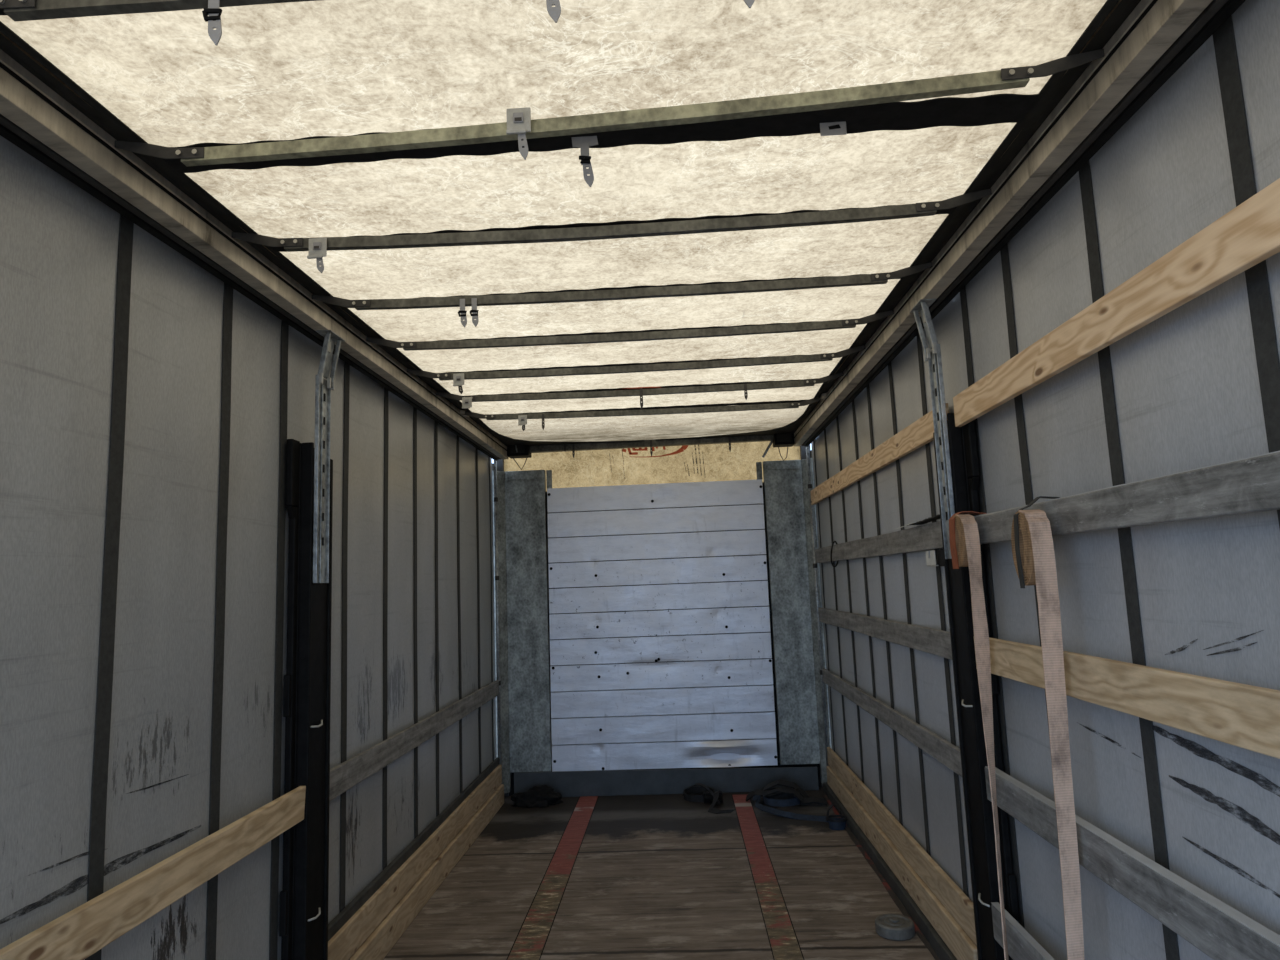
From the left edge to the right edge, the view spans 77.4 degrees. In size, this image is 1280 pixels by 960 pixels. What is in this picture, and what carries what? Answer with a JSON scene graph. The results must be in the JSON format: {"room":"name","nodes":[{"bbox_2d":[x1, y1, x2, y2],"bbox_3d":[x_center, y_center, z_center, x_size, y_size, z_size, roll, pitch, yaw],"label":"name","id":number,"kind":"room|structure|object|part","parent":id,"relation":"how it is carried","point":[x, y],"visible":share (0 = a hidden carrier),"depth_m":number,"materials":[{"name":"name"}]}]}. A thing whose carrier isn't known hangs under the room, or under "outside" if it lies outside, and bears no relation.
{"room":"truck trailer interior","nodes":[
{"label":"truck trailer interior","id":0,"kind":"room"},
{"bbox_2d":[0,136,495,959],"bbox_3d":[-1.288,0.781,3.619,0.018,2.760,5.550,-2,-7,2],"label":"wall","id":1,"kind":"structure","parent":0,"point":[150,408],"depth_m":2.37,"materials":[{"name":"grey"}]},
{"bbox_2d":[328,757,499,940],"bbox_3d":[-1.226,1.842,3.493,0.024,0.050,5.570,-2,-7,2],"label":"trim","id":2,"kind":"structure","parent":1,"relation":"attached to","point":[336,924],"depth_m":3.99,"materials":[{"name":"wood"}]},
{"bbox_2d":[0,0,1140,445],"bbox_3d":[-0.091,-0.776,2.775,2.310,0.052,7.900,-2,-7,2],"label":"ceiling","id":3,"kind":"structure","parent":0,"point":[289,71],"depth_m":2.07,"materials":[{"name":"beige fabric"}]},
{"bbox_2d":[0,0,318,21],"bbox_3d":[-0.153,-0.907,1.397,2.296,0.062,0.034,-2,-7,2],"label":"bow","id":4,"kind":"object","parent":3,"relation":"attached to","point":[17,10],"visible":0.98,"depth_m":1.43,"materials":[{"name":"metal"}]},
{"bbox_2d":[202,0,221,45],"bbox_3d":[-0.747,-0.812,1.396,0.037,0.118,0.011,-2,-7,2],"label":"tie","id":5,"kind":"object","parent":4,"relation":"attached to","point":[212,14],"visible":1,"depth_m":1.39,"materials":[{"name":"grey plastic"}]},
{"bbox_2d":[546,0,560,22],"bbox_3d":[-0.155,-0.838,1.372,0.037,0.118,0.011,-2,-7,2],"label":"tie","id":6,"kind":"object","parent":4,"relation":"attached to","point":[554,12],"visible":1,"depth_m":1.36,"materials":[{"name":"grey plastic"}]},
{"bbox_2d":[743,0,754,7],"bbox_3d":[0.179,-0.854,1.359,0.034,0.115,0.011,-2,-7,2],"label":"tie","id":7,"kind":"object","parent":4,"relation":"attached to","point":[749,3],"visible":1,"depth_m":1.35,"materials":[{"name":"grey plastic"}]},
{"bbox_2d":[0,49,508,460],"bbox_3d":[-1.305,-0.751,2.706,0.180,0.232,7.660,-2,-7,2],"label":"roof rail","id":8,"kind":"object","parent":3,"relation":"attached to","point":[34,118],"visible":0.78,"depth_m":2.23,"materials":[{"name":"metal"}]},
{"bbox_2d":[571,136,597,186],"bbox_3d":[-0.135,-0.783,1.965,0.066,0.138,0.018,-2,-7,2],"label":"tie","id":9,"kind":"object","parent":3,"relation":"hanging from","point":[585,142],"visible":1,"depth_m":1.97,"materials":[{"name":"grey plastic"}]},
{"bbox_3d":[-0.136,-0.838,1.979,0.066,0.027,0.003,-2,-7,2],"label":"tee plate","id":10,"kind":"part","parent":9,"relation":"part of","materials":[{"name":"grey plastic"}]},
{"bbox_2d":[115,49,1104,165],"bbox_3d":[-0.132,-0.845,1.847,2.299,0.074,0.040,-3,-7,6],"label":"bow","id":11,"kind":"object","parent":3,"relation":"attached to","point":[1016,77],"visible":0.98,"depth_m":1.83,"materials":[{"name":"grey metal"}]},
{"bbox_2d":[506,107,530,159],"bbox_3d":[-0.278,-0.793,1.829,0.056,0.130,0.012,-2,-7,2],"label":"tie","id":12,"kind":"object","parent":11,"relation":"attached to","point":[518,119],"visible":1,"depth_m":1.83,"materials":[{"name":"grey plastic"}]},
{"bbox_3d":[-0.279,-0.827,1.837,0.056,0.060,0.004,-2,-7,2],"label":"clip plate","id":13,"kind":"part","parent":12,"relation":"part of","materials":[{"name":"grey metal"}]},
{"bbox_2d":[231,189,991,251],"bbox_3d":[-0.106,-0.772,2.413,2.296,0.079,0.034,-2,-7,2],"label":"bow","id":14,"kind":"object","parent":3,"relation":"attached to","point":[921,209],"visible":0.99,"depth_m":2.40,"materials":[{"name":"metal"}]},
{"bbox_2d":[307,238,326,272],"bbox_3d":[-0.978,-0.679,2.419,0.056,0.114,0.012,-2,-7,2],"label":"tie","id":15,"kind":"object","parent":14,"relation":"attached to","point":[317,246],"visible":1,"depth_m":2.42,"materials":[{"name":"grey plastic"}]},
{"bbox_3d":[-0.979,-0.706,2.426,0.056,0.060,0.004,-2,-7,2],"label":"clip plate","id":16,"kind":"part","parent":15,"relation":"part of","materials":[{"name":"grey metal"}]},
{"bbox_2d":[312,262,932,309],"bbox_3d":[-0.081,-0.707,2.955,2.296,0.072,0.035,-2,-7,2],"label":"bow","id":17,"kind":"object","parent":3,"relation":"attached to","point":[877,278],"visible":0.99,"depth_m":2.95,"materials":[{"name":"metal"}]},
{"bbox_2d":[458,299,466,326],"bbox_3d":[-0.655,-0.616,2.946,0.036,0.112,0.011,-2,-7,2],"label":"tie","id":18,"kind":"object","parent":17,"relation":"attached to","point":[462,311],"visible":1,"depth_m":2.94,"materials":[{"name":"grey fabric"}]},
{"bbox_2d":[469,298,478,326],"bbox_3d":[-0.612,-0.618,2.945,0.034,0.112,0.011,-2,-7,2],"label":"tie","id":19,"kind":"object","parent":17,"relation":"attached to","point":[474,312],"visible":1,"depth_m":2.94,"materials":[{"name":"grey fabric"}]},
{"bbox_2d":[366,310,893,350],"bbox_3d":[-0.057,-0.642,3.476,2.296,0.072,0.037,-2,-7,2],"label":"bow","id":20,"kind":"object","parent":3,"relation":"attached to","point":[847,323],"visible":1,"depth_m":3.47,"materials":[{"name":"metal"}]},
{"bbox_2d":[407,345,865,380],"bbox_3d":[-0.033,-0.577,3.997,2.296,0.072,0.035,-3,-7,3],"label":"bow","id":21,"kind":"object","parent":3,"relation":"attached to","point":[826,356],"visible":1,"depth_m":3.99,"materials":[{"name":"metal"}]},
{"bbox_2d":[453,373,463,393],"bbox_3d":[-0.910,-0.483,4.011,0.056,0.108,0.012,-2,-7,2],"label":"tie","id":22,"kind":"object","parent":21,"relation":"attached to","point":[458,379],"visible":1,"depth_m":4.01,"materials":[{"name":"grey plastic"}]},
{"bbox_3d":[-0.911,-0.506,4.018,0.056,0.060,0.004,-2,-7,2],"label":"clip plate","id":23,"kind":"part","parent":22,"relation":"part of","materials":[{"name":"grey metal"}]},
{"bbox_2d":[436,373,843,401],"bbox_3d":[-0.010,-0.513,4.503,2.296,0.072,0.035,-2,-7,2],"label":"bow","id":24,"kind":"object","parent":3,"relation":"attached to","point":[800,383],"visible":1,"depth_m":4.50,"materials":[{"name":"metal"}]},
{"bbox_2d":[462,397,471,408],"bbox_3d":[-0.978,-0.436,4.512,0.056,0.066,0.012,-2,-7,2],"label":"tie","id":25,"kind":"object","parent":24,"relation":"attached to","point":[466,401],"visible":1,"depth_m":4.51,"materials":[{"name":"grey plastic"}]},
{"bbox_2d":[640,388,642,408],"bbox_3d":[0.008,-0.453,4.476,0.018,0.125,0.009,-2,-7,2],"label":"tie","id":26,"kind":"object","parent":24,"relation":"attached to","point":[641,389],"visible":1,"depth_m":4.47,"materials":[{"name":"fabric"}]},
{"bbox_2d":[744,384,747,399],"bbox_3d":[0.590,-0.491,4.454,0.018,0.094,0.009,-2,-7,2],"label":"tie","id":27,"kind":"object","parent":24,"relation":"attached to","point":[745,385],"visible":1,"depth_m":4.45,"materials":[{"name":"plastic"}]},
{"bbox_2d":[463,397,822,419],"bbox_3d":[0.014,-0.446,5.045,2.297,0.070,0.036,-2,-7,0],"label":"bow","id":28,"kind":"object","parent":3,"relation":"attached to","point":[813,400],"visible":0.99,"depth_m":5.04,"materials":[{"name":"metal"}]},
{"bbox_2d":[518,415,526,430],"bbox_3d":[-0.738,-0.358,5.021,0.056,0.102,0.012,-2,-7,2],"label":"tie","id":29,"kind":"object","parent":28,"relation":"attached to","point":[522,419],"visible":1,"depth_m":5.02,"materials":[{"name":"grey plastic"}]},
{"bbox_3d":[-0.738,-0.379,5.028,0.056,0.060,0.004,-2,-7,2],"label":"clip plate","id":30,"kind":"part","parent":29,"relation":"part of","materials":[{"name":"grey metal"}]},
{"bbox_2d":[542,414,544,429],"bbox_3d":[-0.608,-0.364,5.017,0.018,0.102,0.009,-2,-7,2],"label":"tie","id":31,"kind":"object","parent":28,"relation":"attached to","point":[543,419],"visible":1,"depth_m":5.01,"materials":[{"name":"plastic"}]},
{"bbox_2d":[820,121,846,135],"bbox_3d":[0.473,-0.859,1.954,0.064,0.034,0.005,-2,-7,2],"label":"tie","id":32,"kind":"object","parent":3,"relation":"attached to","point":[828,128],"visible":1,"depth_m":1.95,"materials":[{"name":"grey plastic"}]},
{"bbox_2d":[794,0,1245,446],"bbox_3d":[1.111,-0.855,2.608,0.180,0.232,7.660,-2,-7,2],"label":"roof rail","id":33,"kind":"object","parent":3,"relation":"attached to","point":[1158,37],"visible":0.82,"depth_m":2.04,"materials":[{"name":"metal"}]},
{"bbox_2d":[507,433,794,469],"bbox_3d":[0.084,-0.228,6.461,2.305,0.228,0.200,-2,-7,2],"label":"header beam","id":34,"kind":"structure","parent":0,"point":[785,439],"depth_m":6.45,"materials":[{"name":"metal"}]},
{"bbox_3d":[-0.988,-0.248,6.430,0.115,0.065,0.004,-2,-7,2],"label":"plate","id":35,"kind":"part","parent":34,"relation":"part of","materials":[{"name":"black metal"}]},
{"bbox_2d":[572,444,574,457],"bbox_3d":[-0.537,-0.234,6.457,0.018,0.120,0.009,-2,-7,2],"label":"tie","id":36,"kind":"object","parent":34,"relation":"attached to","point":[573,447],"visible":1,"depth_m":6.46,"materials":[{"name":"plastic"}]},
{"bbox_2d":[650,440,652,456],"bbox_3d":[0.091,-0.253,6.431,0.018,0.137,0.009,-2,-7,2],"label":"tie","id":37,"kind":"object","parent":34,"relation":"attached to","point":[651,452],"visible":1,"depth_m":6.43,"materials":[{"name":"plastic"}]},
{"bbox_3d":[1.146,-0.335,6.343,0.115,0.065,0.004,-2,-7,2],"label":"plate","id":38,"kind":"part","parent":34,"relation":"part of","materials":[{"name":"black metal"}]},
{"bbox_2d":[504,441,800,491],"bbox_3d":[0.096,-0.066,6.658,2.520,0.500,0.036,-2,-7,2],"label":"plywood panel","id":39,"kind":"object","parent":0,"point":[706,462],"depth_m":6.67,"materials":[{"name":"beige wood"}]},
{"bbox_2d":[383,787,934,959],"bbox_3d":[0.015,1.997,2.433,2.600,0.052,7.920,-2,-7,2],"label":"floor","id":40,"kind":"structure","parent":0,"point":[664,876],"depth_m":4.30,"materials":[{"name":"brown wood"}]},
{"bbox_2d":[279,330,344,959],"bbox_3d":[-1.228,0.748,3.029,0.140,2.672,0.252,-2,-7,2],"label":"post","id":41,"kind":"object","parent":40,"relation":"on","point":[303,915],"visible":1,"depth_m":3.01,"materials":[{"name":"black metal"}]},
{"bbox_2d":[0,786,305,959],"bbox_3d":[-1.276,1.041,1.862,0.026,0.116,2.114,-2,-7,2],"label":"pine lath","id":42,"kind":"object","parent":41,"relation":"attached to","point":[81,932],"visible":1,"depth_m":2.06,"materials":[{"name":"beige wood"}]},
{"bbox_3d":[-1.251,0.972,3.033,0.073,2.230,0.190,-2,-7,2],"label":"post","id":43,"kind":"part","parent":41,"relation":"part of","materials":[{"name":"black metal"}]},
{"bbox_3d":[-1.240,-0.475,3.185,0.054,0.198,0.109,-2,-7,2],"label":"bent arm","id":44,"kind":"part","parent":41,"relation":"part of"},
{"bbox_3d":[-1.238,-0.576,3.200,0.060,0.004,0.142,-2,-7,2],"label":"plate","id":45,"kind":"part","parent":41,"relation":"part of","materials":[{"name":"grey metal"}]},
{"bbox_2d":[329,680,498,801],"bbox_3d":[-1.188,1.423,4.684,0.027,0.129,3.190,-2,-7,2],"label":"grey lath","id":46,"kind":"object","parent":41,"relation":"attached to","point":[354,770],"visible":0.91,"depth_m":4.04,"materials":[{"name":"grey wood"}]},
{"bbox_2d":[349,784,503,959],"bbox_3d":[-1.136,2.216,4.574,0.040,0.146,3.175,-2,-7,2],"label":"board","id":47,"kind":"object","parent":40,"relation":"on","point":[387,933],"visible":0.8,"depth_m":4.23,"materials":[{"name":"brown wood"}]},
{"bbox_2d":[328,765,501,959],"bbox_3d":[-1.152,2.070,4.593,0.029,0.143,3.175,-2,-7,2],"label":"board","id":48,"kind":"object","parent":47,"relation":"on","point":[359,927],"visible":0.94,"depth_m":3.96,"materials":[{"name":"brown wood"}]},
{"bbox_2d":[494,461,501,783],"bbox_3d":[-1.127,1.168,6.337,0.034,2.665,0.034,-2,-7,2],"label":"pole","id":49,"kind":"object","parent":40,"relation":"on","point":[495,462],"visible":0.88,"depth_m":6.34,"materials":[{"name":"metal"}]},
{"bbox_2d":[492,459,551,795],"bbox_3d":[-0.934,1.112,6.492,0.490,2.800,0.220,-2,-7,2],"label":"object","id":50,"kind":"structure","parent":40,"relation":"on","point":[525,687],"depth_m":6.45,"materials":[{"name":"metal"}]},
{"bbox_3d":[-1.137,1.130,6.569,0.078,2.800,0.080,-2,-7,2],"label":"corner post","id":51,"kind":"part","parent":50,"relation":"part of","materials":[{"name":"metal"}]},
{"bbox_2d":[511,785,562,807],"bbox_3d":[-0.790,2.401,6.094,0.412,0.127,0.232,-2,-7,2],"label":"rag","id":52,"kind":"object","parent":40,"relation":"on","point":[544,795],"visible":1,"depth_m":6.02,"materials":[{"name":"black fabric"}]},
{"bbox_2d":[509,479,821,795],"bbox_3d":[0.143,1.244,6.409,2.472,2.436,0.144,-2,-7,2],"label":"bulkhead","id":53,"kind":"object","parent":40,"relation":"on","point":[661,638],"visible":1,"depth_m":6.39,"materials":[{"name":"metal"}]},
{"bbox_3d":[0.151,1.146,6.397,1.774,2.246,0.098,-2,-7,2],"label":"plank panel","id":54,"kind":"part","parent":53,"relation":"part of","materials":[{"name":"metal"}]},
{"bbox_2d":[514,767,818,796],"bbox_3d":[0.194,2.348,6.230,2.370,0.198,0.016,-2,-7,2],"label":"kick plate","id":55,"kind":"object","parent":53,"relation":"attached to","point":[726,780],"visible":0.84,"depth_m":6.23,"materials":[{"name":"grey metal"}]},
{"bbox_2d":[683,783,735,813],"bbox_3d":[0.514,2.325,5.901,0.232,0.136,0.562,1,-8,-23],"label":"strap","id":56,"kind":"object","parent":40,"relation":"on","point":[709,795],"visible":1,"depth_m":5.91,"materials":[{"name":"black fabric"}]},
{"bbox_2d":[746,779,831,821],"bbox_3d":[1.048,2.271,5.668,0.563,0.152,0.604,-2,-7,2],"label":"strap","id":57,"kind":"object","parent":40,"relation":"on","point":[777,797],"visible":0.98,"depth_m":5.74,"materials":[{"name":"fabric"}]},
{"bbox_2d":[756,445,830,786],"bbox_3d":[1.226,1.019,6.404,0.454,2.800,0.220,-2,-7,2],"label":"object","id":58,"kind":"structure","parent":40,"relation":"on","point":[801,738],"depth_m":6.36,"materials":[{"name":"metal"}]},
{"bbox_3d":[1.207,1.030,6.401,0.307,2.393,0.065,-2,-7,2],"label":"plate","id":59,"kind":"part","parent":58,"relation":"part of","materials":[{"name":"grey metal"}]},
{"bbox_3d":[1.417,1.019,6.466,0.078,2.800,0.080,-2,-7,2],"label":"corner post","id":60,"kind":"part","parent":58,"relation":"part of","materials":[{"name":"metal"}]},
{"bbox_2d":[826,803,846,829],"bbox_3d":[1.291,2.221,5.269,0.126,0.120,0.200,-2,-7,2],"label":"roll","id":61,"kind":"object","parent":40,"relation":"on","point":[836,823],"visible":1,"depth_m":5.21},
{"bbox_2d":[823,782,956,959],"bbox_3d":[1.244,1.872,2.291,0.094,0.072,7.720,-2,-7,2],"label":"kerb","id":62,"kind":"object","parent":40,"relation":"on","point":[924,930],"visible":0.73,"depth_m":4.13,"materials":[{"name":"metal"}]},
{"bbox_2d":[806,447,828,765],"bbox_3d":[1.391,1.022,6.240,0.034,2.590,0.034,-2,-7,2],"label":"pole","id":63,"kind":"object","parent":62,"relation":"on","point":[807,448],"visible":0.8,"depth_m":6.24,"materials":[{"name":"metal"}]},
{"bbox_2d":[826,766,977,959],"bbox_3d":[1.362,2.044,4.544,0.039,0.135,3.040,-2,-7,2],"label":"board","id":64,"kind":"object","parent":62,"relation":"on","point":[957,940],"visible":0.77,"depth_m":3.88,"materials":[{"name":"brown wood"}]},
{"bbox_2d":[827,747,976,945],"bbox_3d":[1.367,1.905,4.561,0.029,0.135,3.040,-2,-7,2],"label":"board","id":65,"kind":"object","parent":64,"relation":"on","point":[944,888],"visible":0.94,"depth_m":3.87,"materials":[{"name":"brown wood"}]},
{"bbox_2d":[909,299,1018,959],"bbox_3d":[1.187,0.607,2.936,0.140,2.598,0.252,-2,-7,2],"label":"post","id":66,"kind":"object","parent":62,"relation":"on","point":[956,455],"visible":0.84,"depth_m":2.92,"materials":[{"name":"black metal"}]},
{"bbox_2d":[815,514,942,562],"bbox_3d":[1.296,0.389,4.691,0.056,0.139,3.165,-2,-7,2],"label":"grey lath","id":67,"kind":"object","parent":66,"relation":"attached to","point":[927,536],"depth_m":4.02,"materials":[{"name":"grey wood"}]},
{"bbox_2d":[830,541,838,566],"bbox_3d":[1.334,0.508,5.474,0.059,0.181,0.089,-2,-7,2],"label":"wire loop","id":68,"kind":"object","parent":67,"relation":"attached to","point":[834,541],"visible":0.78,"depth_m":5.47,"materials":[{"name":"black metal"}]},
{"bbox_3d":[1.240,0.184,3.527,0.056,0.020,0.750,-2,-7,2],"label":"torn strip","id":69,"kind":"part","parent":67,"relation":"part of","materials":[{"name":"grey wood"}]},
{"bbox_2d":[810,403,948,504],"bbox_3d":[1.292,-0.055,4.747,0.027,0.116,3.165,-2,-7,2],"label":"pine lath","id":70,"kind":"object","parent":66,"relation":"attached to","point":[919,433],"visible":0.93,"depth_m":4.12,"materials":[{"name":"beige wood"}]},
{"bbox_2d":[818,607,951,659],"bbox_3d":[1.325,0.847,4.633,0.026,0.110,3.165,-2,-7,2],"label":"grey lath","id":71,"kind":"object","parent":66,"relation":"attached to","point":[937,642],"visible":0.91,"depth_m":4.03,"materials":[{"name":"grey wood"}]},
{"bbox_2d":[822,668,961,776],"bbox_3d":[1.342,1.301,4.575,0.025,0.101,3.165,-2,-7,2],"label":"grey lath","id":72,"kind":"object","parent":66,"relation":"attached to","point":[948,754],"visible":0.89,"depth_m":3.97,"materials":[{"name":"grey wood"}]},
{"bbox_3d":[1.098,-0.677,3.105,0.060,0.004,0.142,-2,-7,2],"label":"plate","id":73,"kind":"part","parent":66,"relation":"part of","materials":[{"name":"grey metal"}]},
{"bbox_3d":[1.107,-0.577,3.090,0.054,0.198,0.109,-2,-7,2],"label":"bent arm","id":74,"kind":"part","parent":66,"relation":"part of"},
{"bbox_3d":[1.230,0.828,2.937,0.073,2.156,0.190,-2,-7,2],"label":"post","id":75,"kind":"part","parent":66,"relation":"part of","materials":[{"name":"black metal"}]},
{"bbox_2d":[991,902,1054,959],"bbox_3d":[1.164,1.354,1.452,0.031,0.122,2.620,-2,-7,2],"label":"grey lath","id":76,"kind":"object","parent":66,"relation":"attached to","point":[1021,945],"visible":0.94,"depth_m":2.56,"materials":[{"name":"grey wood"}]},
{"bbox_2d":[953,178,1279,426],"bbox_3d":[1.119,-0.419,1.675,0.027,0.122,2.618,-2,-7,2],"label":"pine lath","id":77,"kind":"object","parent":66,"relation":"attached to","point":[1247,235],"visible":1,"depth_m":1.75,"materials":[{"name":"beige wood"}]},
{"bbox_2d":[974,637,1279,758],"bbox_3d":[1.152,0.455,1.564,0.026,0.119,2.618,-2,-7,2],"label":"pine lath","id":78,"kind":"object","parent":66,"relation":"attached to","point":[1245,716],"visible":0.78,"depth_m":1.75,"materials":[{"name":"beige wood"}]},
{"bbox_2d":[974,451,1279,543],"bbox_3d":[1.138,0.027,1.618,0.031,0.100,2.618,-2,-7,2],"label":"grey lath","id":79,"kind":"object","parent":66,"relation":"attached to","point":[1249,484],"visible":0.77,"depth_m":1.72,"materials":[{"name":"grey wood"}]},
{"bbox_2d":[949,511,1008,959],"bbox_3d":[1.181,1.000,2.668,0.108,1.800,0.155,-2,-7,2],"label":"strap","id":80,"kind":"object","parent":79,"relation":"hanging from","point":[964,539],"visible":1,"depth_m":2.66,"materials":[{"name":"beige fabric"}]},
{"bbox_2d":[1011,496,1084,959],"bbox_3d":[1.155,0.938,2.151,0.114,1.795,0.139,-2,-7,2],"label":"strap","id":81,"kind":"object","parent":79,"relation":"hanging from","point":[1033,554],"visible":1,"depth_m":2.15,"materials":[{"name":"beige fabric"}]},
{"bbox_2d":[985,766,1279,959],"bbox_3d":[1.167,0.899,1.504,0.036,0.114,2.610,-2,-7,2],"label":"grey lath","id":82,"kind":"object","parent":66,"relation":"attached to","point":[1217,929],"visible":0.87,"depth_m":1.82,"materials":[{"name":"grey wood"}]},
{"bbox_2d":[875,914,914,940],"bbox_3d":[1.175,2.055,3.684,0.174,0.062,0.174,-2,-7,2],"label":"weight","id":83,"kind":"object","parent":40,"relation":"on","point":[897,927],"visible":1,"depth_m":3.64,"materials":[{"name":"grey metal"}]},
{"bbox_2d":[811,0,1279,959],"bbox_3d":[1.250,0.535,2.448,0.022,2.760,7.700,-2,-7,2],"label":"wall","id":84,"kind":"structure","parent":0,"point":[1197,385],"depth_m":2.05,"materials":[{"name":"grey fabric"}]},
{"bbox_2d":[926,549,943,566],"bbox_3d":[1.251,0.328,3.357,0.032,0.070,0.210,-2,-7,2],"label":"bracket","id":85,"kind":"object","parent":84,"relation":"attached to","point":[932,561],"visible":0.79,"depth_m":3.35,"materials":[{"name":"metal"}]},
{"bbox_3d":[1.238,0.332,3.402,0.004,0.060,0.120,-2,-7,2],"label":"slotted plate","id":86,"kind":"part","parent":85,"relation":"part of","materials":[{"name":"grey metal"}]}
]}

